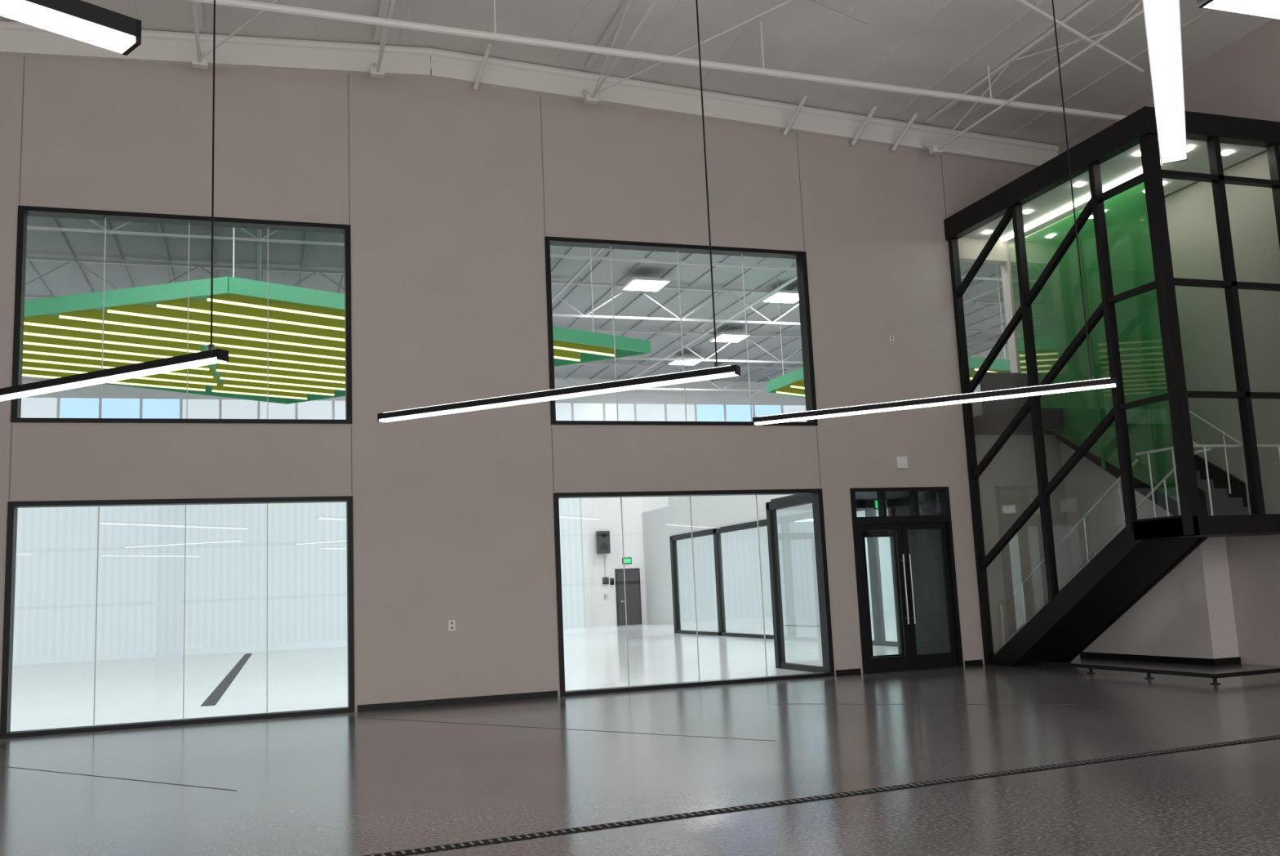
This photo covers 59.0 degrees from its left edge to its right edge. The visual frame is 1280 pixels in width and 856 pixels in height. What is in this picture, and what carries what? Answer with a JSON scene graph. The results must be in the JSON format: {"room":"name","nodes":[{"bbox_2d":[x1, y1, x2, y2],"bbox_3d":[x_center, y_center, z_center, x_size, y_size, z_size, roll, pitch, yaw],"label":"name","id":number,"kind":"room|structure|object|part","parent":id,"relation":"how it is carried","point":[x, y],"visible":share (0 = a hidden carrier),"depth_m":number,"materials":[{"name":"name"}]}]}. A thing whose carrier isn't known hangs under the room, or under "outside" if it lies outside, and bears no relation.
{"room":"building lobby","nodes":[
{"label":"building lobby","id":0,"kind":"room"},
{"bbox_2d":[13,497,585,658],"bbox_3d":[-20.524,4.514,44.761,37.700,8.600,0.200,0,-9,-19],"label":"wall","id":1,"kind":"structure","parent":0,"point":[140,593],"depth_m":45.25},
{"bbox_2d":[22,362,799,391],"bbox_3d":[-11.787,-2.229,44.402,54.010,1.125,0.080,0,-9,-19],"label":"roof truss","id":2,"kind":"object","parent":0,"point":[590,363],"depth_m":48.90,"materials":[{"name":"white metal"}]},
{"bbox_2d":[26,219,1002,280],"bbox_3d":[-6.098,-4.905,27.536,54.010,1.125,0.080,0,-9,-19],"label":"roof truss","id":3,"kind":"object","parent":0,"point":[113,231],"depth_m":26.78,"materials":[{"name":"white metal"}]},
{"bbox_2d":[24,256,1005,332],"bbox_3d":[-7.995,-4.013,33.158,54.010,1.125,0.080,0,-9,-19],"label":"roof truss","id":4,"kind":"object","parent":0,"point":[31,258],"depth_m":35.09,"materials":[{"name":"white metal"}]},
{"bbox_2d":[24,216,1006,382],"bbox_3d":[-8.032,-4.692,33.291,54.400,0.160,32.330,0,-9,-19],"label":"ceiling","id":5,"kind":"structure","parent":0,"point":[71,278],"depth_m":34.99,"materials":[{"name":"white metal"}]},
{"bbox_2d":[22,227,651,404],"bbox_3d":[-9.293,-3.642,26.846,11.614,3.752,15.835,-9,-11,39],"label":"suspended ceiling baffles","id":6,"kind":"object","parent":5,"relation":"hanging from","point":[63,334],"visible":0.53,"depth_m":25.61,"materials":[{"name":"green"}]},
{"bbox_2d":[621,273,671,291],"bbox_3d":[0.172,-4.589,34.937,1.200,0.430,1.200,0,-9,-19],"label":"light","id":7,"kind":"object","parent":5,"relation":"hanging from","point":[635,283],"visible":1,"depth_m":34.73,"materials":[{"name":"white paint"}]},
{"bbox_2d":[667,351,705,364],"bbox_3d":[1.908,-2.937,46.999,1.200,0.430,1.200,0,-9,-19],"label":"light","id":8,"kind":"object","parent":5,"relation":"hanging from","point":[671,362],"visible":0.56,"depth_m":46.94,"materials":[{"name":"white paint"}]},
{"bbox_2d":[709,328,751,342],"bbox_3d":[3.393,-3.591,42.908,1.200,0.430,1.200,0,-9,-19],"label":"light","id":9,"kind":"object","parent":5,"relation":"hanging from","point":[722,336],"visible":0.89,"depth_m":42.66,"materials":[{"name":"white paint"}]},
{"bbox_2d":[761,284,798,302],"bbox_3d":[4.784,-4.470,37.220,1.200,0.430,1.200,0,-9,-19],"label":"light","id":10,"kind":"object","parent":5,"relation":"hanging from","point":[784,296],"visible":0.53,"depth_m":37.07,"materials":[{"name":"white paint"}]},
{"bbox_2d":[766,263,1010,398],"bbox_3d":[7.054,-3.074,35.950,6.834,3.752,7.172,2,-9,-27],"label":"cloud","id":11,"kind":"object","parent":5,"relation":"hanging from","point":[792,383],"visible":0.22,"depth_m":34.64,"materials":[{"name":"green"}]},
{"bbox_2d":[22,343,1009,626],"bbox_3d":[-7.749,0.850,32.400,54.400,11.200,32.530,0,-9,-19],"label":"wall","id":12,"kind":"structure","parent":0,"point":[597,513],"depth_m":50.60,"materials":[{"name":"white paint"}]},
{"bbox_2d":[20,397,806,422],"bbox_3d":[-13.036,-0.588,48.032,54.050,1.150,0.120,0,-9,-19],"label":"clerestory window","id":13,"kind":"structure","parent":12,"relation":"in","point":[31,407],"depth_m":47.36,"materials":[{"name":"grey"}]},
{"bbox_2d":[31,228,1002,396],"bbox_3d":[-7.900,-3.926,32.893,38.100,0.087,31.530,0,-9,-19],"label":"roof truss","id":14,"kind":"object","parent":12,"relation":"attached to","point":[259,230],"visible":0.29,"depth_m":35.42,"materials":[{"name":"white metal"}]},
{"bbox_2d":[595,530,610,553],"bbox_3d":[-1.658,5.121,50.697,0.550,1.000,0.420,0,-9,-19],"label":"wall speaker","id":15,"kind":"object","parent":12,"relation":"attached to","point":[602,537],"visible":1,"depth_m":50.52,"materials":[{"name":"grey plastic"}]},
{"bbox_2d":[602,555,613,597],"bbox_3d":[-1.421,6.650,50.684,0.500,1.850,0.120,0,-9,-19],"label":"electrical boxes","id":16,"kind":"object","parent":12,"relation":"attached to","point":[605,580],"visible":1,"depth_m":50.59,"materials":[{"name":"grey"}]},
{"bbox_2d":[622,556,631,564],"bbox_3d":[-0.589,5.992,51.117,0.450,0.300,0.050,0,-9,-19],"label":"exit sign","id":17,"kind":"object","parent":12,"relation":"attached to","point":[628,560],"visible":0.89,"depth_m":51.11,"materials":[{"name":"green plastic"}]},
{"bbox_2d":[614,568,642,625],"bbox_3d":[-0.500,7.566,50.839,1.150,2.500,0.160,0,-9,-19],"label":"door","id":18,"kind":"structure","parent":12,"relation":"in","point":[633,588],"depth_m":50.84,"materials":[{"name":"black metal"}]},
{"bbox_2d":[669,507,897,646],"bbox_3d":[4.008,4.067,30.749,0.150,3.320,17.940,0,-9,-19],"label":"frame","id":19,"kind":"object","parent":12,"relation":"attached to","point":[873,575],"visible":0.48,"depth_m":34.40,"materials":[{"name":"black metal"}]},
{"bbox_2d":[674,507,897,641],"bbox_3d":[4.029,4.070,30.702,0.001,3.100,17.800,0,-9,-19],"label":"glazing","id":20,"kind":"object","parent":12,"relation":"attached to","point":[739,549],"visible":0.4,"depth_m":34.02,"materials":[{"name":"clear glass"}]},
{"bbox_2d":[0,55,1080,714],"bbox_3d":[-4.461,-0.965,16.545,26.100,10.000,0.200,0,-9,-19],"label":"wall","id":21,"kind":"structure","parent":0,"point":[453,515],"depth_m":17.14,"materials":[{"name":"grey paint"}]},
{"bbox_2d":[93,505,99,725],"bbox_3d":[-7.233,2.479,15.064,0.014,2.885,0.020,0,-9,-19],"label":"glass seams","id":22,"kind":"object","parent":21,"relation":"attached to","point":[98,505],"depth_m":15.05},
{"bbox_2d":[100,382,102,417],"bbox_3d":[-7.361,-0.373,15.473,0.014,0.475,0.020,0,-9,-19],"label":"glass seams","id":23,"kind":"object","parent":21,"relation":"attached to","point":[101,383],"depth_m":15.46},
{"bbox_2d":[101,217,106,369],"bbox_3d":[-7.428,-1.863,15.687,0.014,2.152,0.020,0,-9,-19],"label":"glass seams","id":24,"kind":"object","parent":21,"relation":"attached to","point":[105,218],"depth_m":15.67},
{"bbox_2d":[0,495,355,737],"bbox_3d":[-6.165,2.479,15.414,4.390,3.020,0.240,0,-9,-19],"label":"frame","id":25,"kind":"object","parent":21,"relation":"attached to","point":[12,506],"visible":1,"depth_m":15.13,"materials":[{"name":"black metal"}]},
{"bbox_2d":[10,204,351,423],"bbox_3d":[-6.345,-1.526,15.988,4.390,2.980,0.240,0,-9,-19],"label":"frame","id":26,"kind":"object","parent":21,"relation":"attached to","point":[24,211],"visible":0.88,"depth_m":15.84,"materials":[{"name":"black metal"}]},
{"bbox_2d":[182,503,186,719],"bbox_3d":[-6.200,2.481,15.412,0.013,2.887,0.020,0,-9,-19],"label":"glass seams","id":27,"kind":"object","parent":21,"relation":"attached to","point":[184,612],"depth_m":15.40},
{"bbox_2d":[186,368,187,418],"bbox_3d":[-6.334,-0.479,15.836,0.012,0.707,0.020,0,-9,-19],"label":"glass seams","id":28,"kind":"object","parent":21,"relation":"attached to","point":[187,368],"depth_m":15.82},
{"bbox_2d":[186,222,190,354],"bbox_3d":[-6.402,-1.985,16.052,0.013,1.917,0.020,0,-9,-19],"label":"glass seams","id":29,"kind":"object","parent":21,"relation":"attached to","point":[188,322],"depth_m":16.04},
{"bbox_2d":[191,1,208,68],"bbox_3d":[-2.799,-7.046,5.871,0.200,0.680,22.478,0,-9,-19],"label":"joist","id":30,"kind":"object","parent":21,"relation":"attached to","point":[197,15],"depth_m":15.70,"materials":[{"name":"white metal"}]},
{"bbox_2d":[266,502,267,713],"bbox_3d":[-5.186,2.492,15.752,0.006,2.885,0.020,0,-9,-19],"label":"glass seams","id":31,"kind":"object","parent":21,"relation":"attached to","point":[267,503],"depth_m":15.74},
{"bbox_2d":[266,226,268,418],"bbox_3d":[-5.368,-1.528,16.329,0.012,2.823,0.020,0,-9,-19],"label":"glass seams","id":32,"kind":"object","parent":21,"relation":"attached to","point":[268,227],"depth_m":16.28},
{"bbox_2d":[448,619,455,630],"bbox_3d":[-2.727,2.860,16.403,0.100,0.150,0.026,0,-9,-19],"label":"wall outlet","id":33,"kind":"object","parent":21,"relation":"attached to","point":[451,623],"visible":1,"depth_m":16.40,"materials":[{"name":"white plastic"}]},
{"bbox_2d":[8,56,946,498],"bbox_3d":[-1.438,-2.201,17.652,14.746,6.388,0.004,0,-9,-19],"label":"trim","id":34,"kind":"structure","parent":21,"relation":"attached to","point":[24,56],"depth_m":17.05,"materials":[{"name":"grey metal"}]},
{"bbox_2d":[0,20,1058,168],"bbox_3d":[-4.597,-5.295,16.989,26.117,1.171,0.170,0,-9,-19],"label":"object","id":35,"kind":"structure","parent":21,"relation":"attached to","point":[16,38],"depth_m":17.85,"materials":[{"name":"white paint"}]},
{"bbox_2d":[609,246,616,380],"bbox_3d":[-0.429,-1.828,18.042,0.018,2.176,0.020,0,-9,-19],"label":"glass seams","id":36,"kind":"object","parent":21,"relation":"attached to","point":[610,246],"depth_m":18.04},
{"bbox_2d":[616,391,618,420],"bbox_3d":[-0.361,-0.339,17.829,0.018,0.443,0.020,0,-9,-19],"label":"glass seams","id":37,"kind":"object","parent":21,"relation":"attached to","point":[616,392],"depth_m":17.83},
{"bbox_2d":[582,0,658,104],"bbox_3d":[2.648,-7.070,7.713,0.200,0.680,22.478,0,-9,-19],"label":"joist","id":38,"kind":"object","parent":21,"relation":"attached to","point":[621,12],"depth_m":16.83,"materials":[{"name":"white metal"}]},
{"bbox_2d":[620,496,629,686],"bbox_3d":[-0.233,2.502,17.421,0.018,2.886,0.020,0,-9,-19],"label":"glass seams","id":39,"kind":"object","parent":21,"relation":"attached to","point":[620,496],"depth_m":17.41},
{"bbox_2d":[357,658,982,711],"bbox_3d":[-5.399,3.914,15.335,23.580,0.090,0.025,0,-9,-19],"label":"baseboard","id":40,"kind":"structure","parent":21,"relation":"attached to","point":[411,704],"depth_m":16.34,"materials":[{"name":"black"}]},
{"bbox_2d":[676,249,684,371],"bbox_3d":[0.657,-1.912,18.422,0.020,2.018,0.020,0,-9,-19],"label":"glass seams","id":41,"kind":"object","parent":21,"relation":"attached to","point":[682,332],"depth_m":18.41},
{"bbox_2d":[544,235,817,425],"bbox_3d":[0.691,-1.504,18.358,4.540,2.980,0.240,0,-9,-19],"label":"frame","id":42,"kind":"object","parent":21,"relation":"attached to","point":[800,256],"visible":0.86,"depth_m":18.50,"materials":[{"name":"black metal"}]},
{"bbox_2d":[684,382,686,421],"bbox_3d":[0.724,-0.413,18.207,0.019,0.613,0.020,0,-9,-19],"label":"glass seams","id":43,"kind":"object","parent":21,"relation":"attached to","point":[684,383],"depth_m":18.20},
{"bbox_2d":[553,488,835,696],"bbox_3d":[0.872,2.501,17.784,4.540,3.020,0.240,0,-9,-19],"label":"frame","id":44,"kind":"object","parent":21,"relation":"attached to","point":[816,493],"visible":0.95,"depth_m":17.89,"materials":[{"name":"black"}]},
{"bbox_2d":[689,495,700,681],"bbox_3d":[0.856,2.511,17.787,0.020,2.885,0.020,0,-9,-19],"label":"glass seams","id":45,"kind":"object","parent":21,"relation":"attached to","point":[694,588],"depth_m":17.78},
{"bbox_2d":[741,253,752,421],"bbox_3d":[1.764,-1.505,18.731,0.021,2.818,0.020,0,-9,-19],"label":"glass seams","id":46,"kind":"object","parent":21,"relation":"attached to","point":[741,254],"depth_m":18.73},
{"bbox_2d":[755,493,767,676],"bbox_3d":[1.945,2.511,18.155,0.021,2.893,0.020,0,-9,-19],"label":"glass seams","id":47,"kind":"object","parent":21,"relation":"attached to","point":[756,494],"depth_m":18.15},
{"bbox_2d":[857,523,915,671],"bbox_3d":[4.086,2.779,18.725,0.934,2.390,0.145,0,-9,-19],"label":"leaf","id":48,"kind":"object","parent":21,"relation":"attached to","point":[882,663],"depth_m":18.75,"materials":[{"name":"black"}]},
{"bbox_3d":[4.460,2.678,18.846,0.148,1.150,0.105,0,-9,-19],"label":"pull handles","id":49,"kind":"part","parent":48,"relation":"part of","materials":[{"name":"silver metal"}]},
{"bbox_2d":[888,335,894,343],"bbox_3d":[4.334,-1.518,19.479,0.090,0.130,0.026,0,-9,-19],"label":"wall outlet","id":50,"kind":"object","parent":21,"relation":"attached to","point":[891,340],"visible":1,"depth_m":19.47,"materials":[{"name":"white plastic"}]},
{"bbox_2d":[894,456,907,468],"bbox_3d":[4.425,0.586,19.158,0.200,0.200,0.060,0,-9,-19],"label":"fire alarm strobe","id":51,"kind":"object","parent":21,"relation":"attached to","point":[901,462],"visible":1,"depth_m":19.13,"materials":[{"name":"white plastic"}]},
{"bbox_2d":[849,486,963,673],"bbox_3d":[4.426,2.508,18.949,1.880,3.020,0.200,0,-9,-19],"label":"frame","id":52,"kind":"object","parent":21,"relation":"attached to","point":[944,492],"visible":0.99,"depth_m":18.99,"materials":[{"name":"black metal"}]},
{"bbox_2d":[901,521,957,667],"bbox_3d":[4.853,2.789,19.033,0.855,2.390,0.050,0,-9,-19],"label":"leaf","id":53,"kind":"object","parent":21,"relation":"attached to","point":[949,658],"visible":1,"depth_m":19.01,"materials":[{"name":"black"}]},
{"bbox_2d":[920,0,1143,155],"bbox_3d":[8.585,-6.743,9.663,0.200,0.680,22.478,0,-9,-19],"label":"joist","id":54,"kind":"object","parent":21,"relation":"attached to","point":[934,149],"depth_m":17.48,"materials":[{"name":"white metal"}]},
{"bbox_2d":[0,0,1274,145],"bbox_3d":[-1.060,-7.375,6.506,26.500,1.075,23.070,0,-9,-19],"label":"ceiling","id":55,"kind":"structure","parent":0,"point":[791,30],"depth_m":17.24,"materials":[{"name":"paint"}]},
{"bbox_2d":[0,0,142,55],"bbox_3d":[-2.756,-4.484,2.647,0.100,6.546,3.253,-10,-11,42],"label":"light bar","id":56,"kind":"object","parent":55,"relation":"hanging from","point":[79,20],"visible":1,"depth_m":3.24,"materials":[{"name":"black"}]},
{"bbox_2d":[0,0,228,400],"bbox_3d":[-4.586,-3.542,8.903,3.642,6.620,0.090,-7,-9,26],"label":"light bar","id":57,"kind":"object","parent":55,"relation":"hanging from","point":[213,355],"visible":1,"depth_m":7.98,"materials":[{"name":"black"}]},
{"bbox_2d":[369,0,395,78],"bbox_3d":[-0.483,-7.160,6.671,0.200,0.680,22.478,0,-9,-19],"label":"joist","id":58,"kind":"object","parent":55,"relation":"attached to","point":[375,71],"visible":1,"depth_m":16.25,"materials":[{"name":"white paint"}]},
{"bbox_2d":[377,0,740,422],"bbox_3d":[-0.966,-3.558,10.249,3.579,6.711,0.090,-7,-9,26],"label":"light bar","id":59,"kind":"object","parent":55,"relation":"hanging from","point":[717,371],"visible":1,"depth_m":9.52,"materials":[{"name":"black"}]},
{"bbox_2d":[184,0,1126,120],"bbox_3d":[-3.789,-5.707,14.595,26.008,1.065,0.100,0,-9,-20],"label":"pipe","id":60,"kind":"object","parent":55,"relation":"hanging from","point":[237,3],"visible":0.85,"depth_m":15.84,"materials":[{"name":"white metal"}]},
{"bbox_2d":[131,0,1213,133],"bbox_3d":[-1.241,-7.221,6.260,24.430,0.688,22.370,0,-9,-19],"label":"roof beams","id":61,"kind":"structure","parent":55,"relation":"attached to","point":[132,1],"depth_m":17.25,"materials":[{"name":"metal"}]},
{"bbox_2d":[752,0,1117,425],"bbox_3d":[2.646,-3.433,11.586,3.524,6.519,0.090,-6,-9,24],"label":"light bar","id":62,"kind":"object","parent":55,"relation":"hanging from","point":[1091,384],"visible":1,"depth_m":10.93,"materials":[{"name":"black"}]},
{"bbox_2d":[1142,0,1187,164],"bbox_3d":[1.255,-4.639,3.555,0.100,6.750,3.664,-7,-9,26],"label":"light bar","id":63,"kind":"object","parent":55,"relation":"hanging from","point":[1162,17],"visible":1,"depth_m":3.86,"materials":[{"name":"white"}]},
{"bbox_2d":[1196,0,1279,18],"bbox_3d":[3.217,-4.561,4.402,3.528,6.663,0.090,0,-9,-19],"label":"light bar","id":64,"kind":"object","parent":55,"relation":"hanging from","point":[1266,8],"visible":1,"depth_m":3.41,"materials":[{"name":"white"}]},
{"bbox_2d":[0,623,1279,855],"bbox_3d":[-3.898,4.745,20.930,54.000,0.100,55.500,0,-9,-19],"label":"floor","id":65,"kind":"structure","parent":0,"point":[349,783],"depth_m":10.12,"materials":[{"name":"concrete"}]},
{"bbox_2d":[200,653,252,706],"bbox_3d":[-9.923,5.946,27.779,0.220,0.005,20.905,0,-9,-17],"label":"floor drain","id":66,"kind":"object","parent":65,"relation":"on","point":[219,691],"visible":1,"depth_m":22.84,"materials":[{"name":"grey metal"}]},
{"bbox_2d":[2,703,1044,790],"bbox_3d":[-1.087,3.429,13.000,11.312,0.003,5.439,0,-9,-19],"label":"joint","id":67,"kind":"object","parent":65,"relation":"on","point":[918,704],"visible":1,"depth_m":11.80,"materials":[{"name":"grey"}]},
{"bbox_2d":[363,734,1279,855],"bbox_3d":[3.595,2.635,8.959,15.618,0.006,0.125,1,-9,-23],"label":"drain","id":68,"kind":"object","parent":65,"relation":"on","point":[457,845],"visible":1,"depth_m":7.86,"materials":[{"name":"black metal"}]},
{"bbox_2d":[765,491,949,671],"bbox_3d":[4.010,2.677,20.105,2.690,3.050,2.200,0,-9,-19],"label":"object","id":69,"kind":"object","parent":65,"relation":"on","point":[789,518],"visible":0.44,"depth_m":20.27,"materials":[{"name":"black"}]},
{"bbox_2d":[943,106,1279,666],"bbox_3d":[7.527,-0.209,17.742,2.450,7.807,4.890,0,-9,-19],"label":"stair tower","id":70,"kind":"object","parent":65,"relation":"on","point":[1137,430],"visible":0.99,"depth_m":17.36,"materials":[{"name":"black metal"}]},
{"bbox_2d":[1000,146,1194,240],"bbox_3d":[7.266,-3.722,18.409,0.100,0.035,4.400,0,-9,-19],"label":"light","id":71,"kind":"object","parent":70,"relation":"attached to","point":[1087,197],"depth_m":18.66,"materials":[{"name":"beige plastic"}]},
{"bbox_2d":[1038,660,1279,684],"bbox_3d":[7.928,3.449,16.407,2.641,0.125,3.641,0,-9,-19],"label":"guard rail","id":72,"kind":"object","parent":65,"relation":"on","point":[1215,676],"visible":1,"depth_m":15.23,"materials":[{"name":"black metal"}]},
{"bbox_2d":[201,0,1143,151],"bbox_3d":[0.806,-5.673,16.145,13.422,0.979,5.077,0,-9,-19],"label":"roof truss","id":73,"kind":"structure","parent":0,"point":[1024,2],"depth_m":16.55,"materials":[{"name":"white metal"}]},
{"bbox_2d":[565,327,1008,363],"bbox_3d":[-9.891,-3.121,38.780,54.010,1.125,0.080,0,-9,-19],"label":"roof truss","id":74,"kind":"object","parent":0,"point":[577,328],"depth_m":42.84,"materials":[{"name":"white metal"}]},
{"bbox_2d":[1059,441,1239,658],"bbox_3d":[8.304,1.904,18.710,0.495,3.800,2.940,0,-9,-19],"label":"wall","id":75,"kind":"structure","parent":0,"point":[1189,612],"depth_m":18.01,"materials":[{"name":"grey paint"}]},
{"bbox_2d":[1080,651,1241,665],"bbox_3d":[8.380,3.730,18.422,0.515,0.100,2.945,0,-9,-19],"label":"baseboard","id":76,"kind":"structure","parent":75,"relation":"attached to","point":[1193,660],"depth_m":17.89,"materials":[{"name":"black metal"}]},
{"bbox_2d":[1055,17,1279,665],"bbox_3d":[11.579,-2.709,10.136,0.200,10.200,22.870,0,-9,-19],"label":"wall","id":77,"kind":"structure","parent":0,"point":[1241,79],"depth_m":17.18,"materials":[{"name":"grey paint"}]}
]}

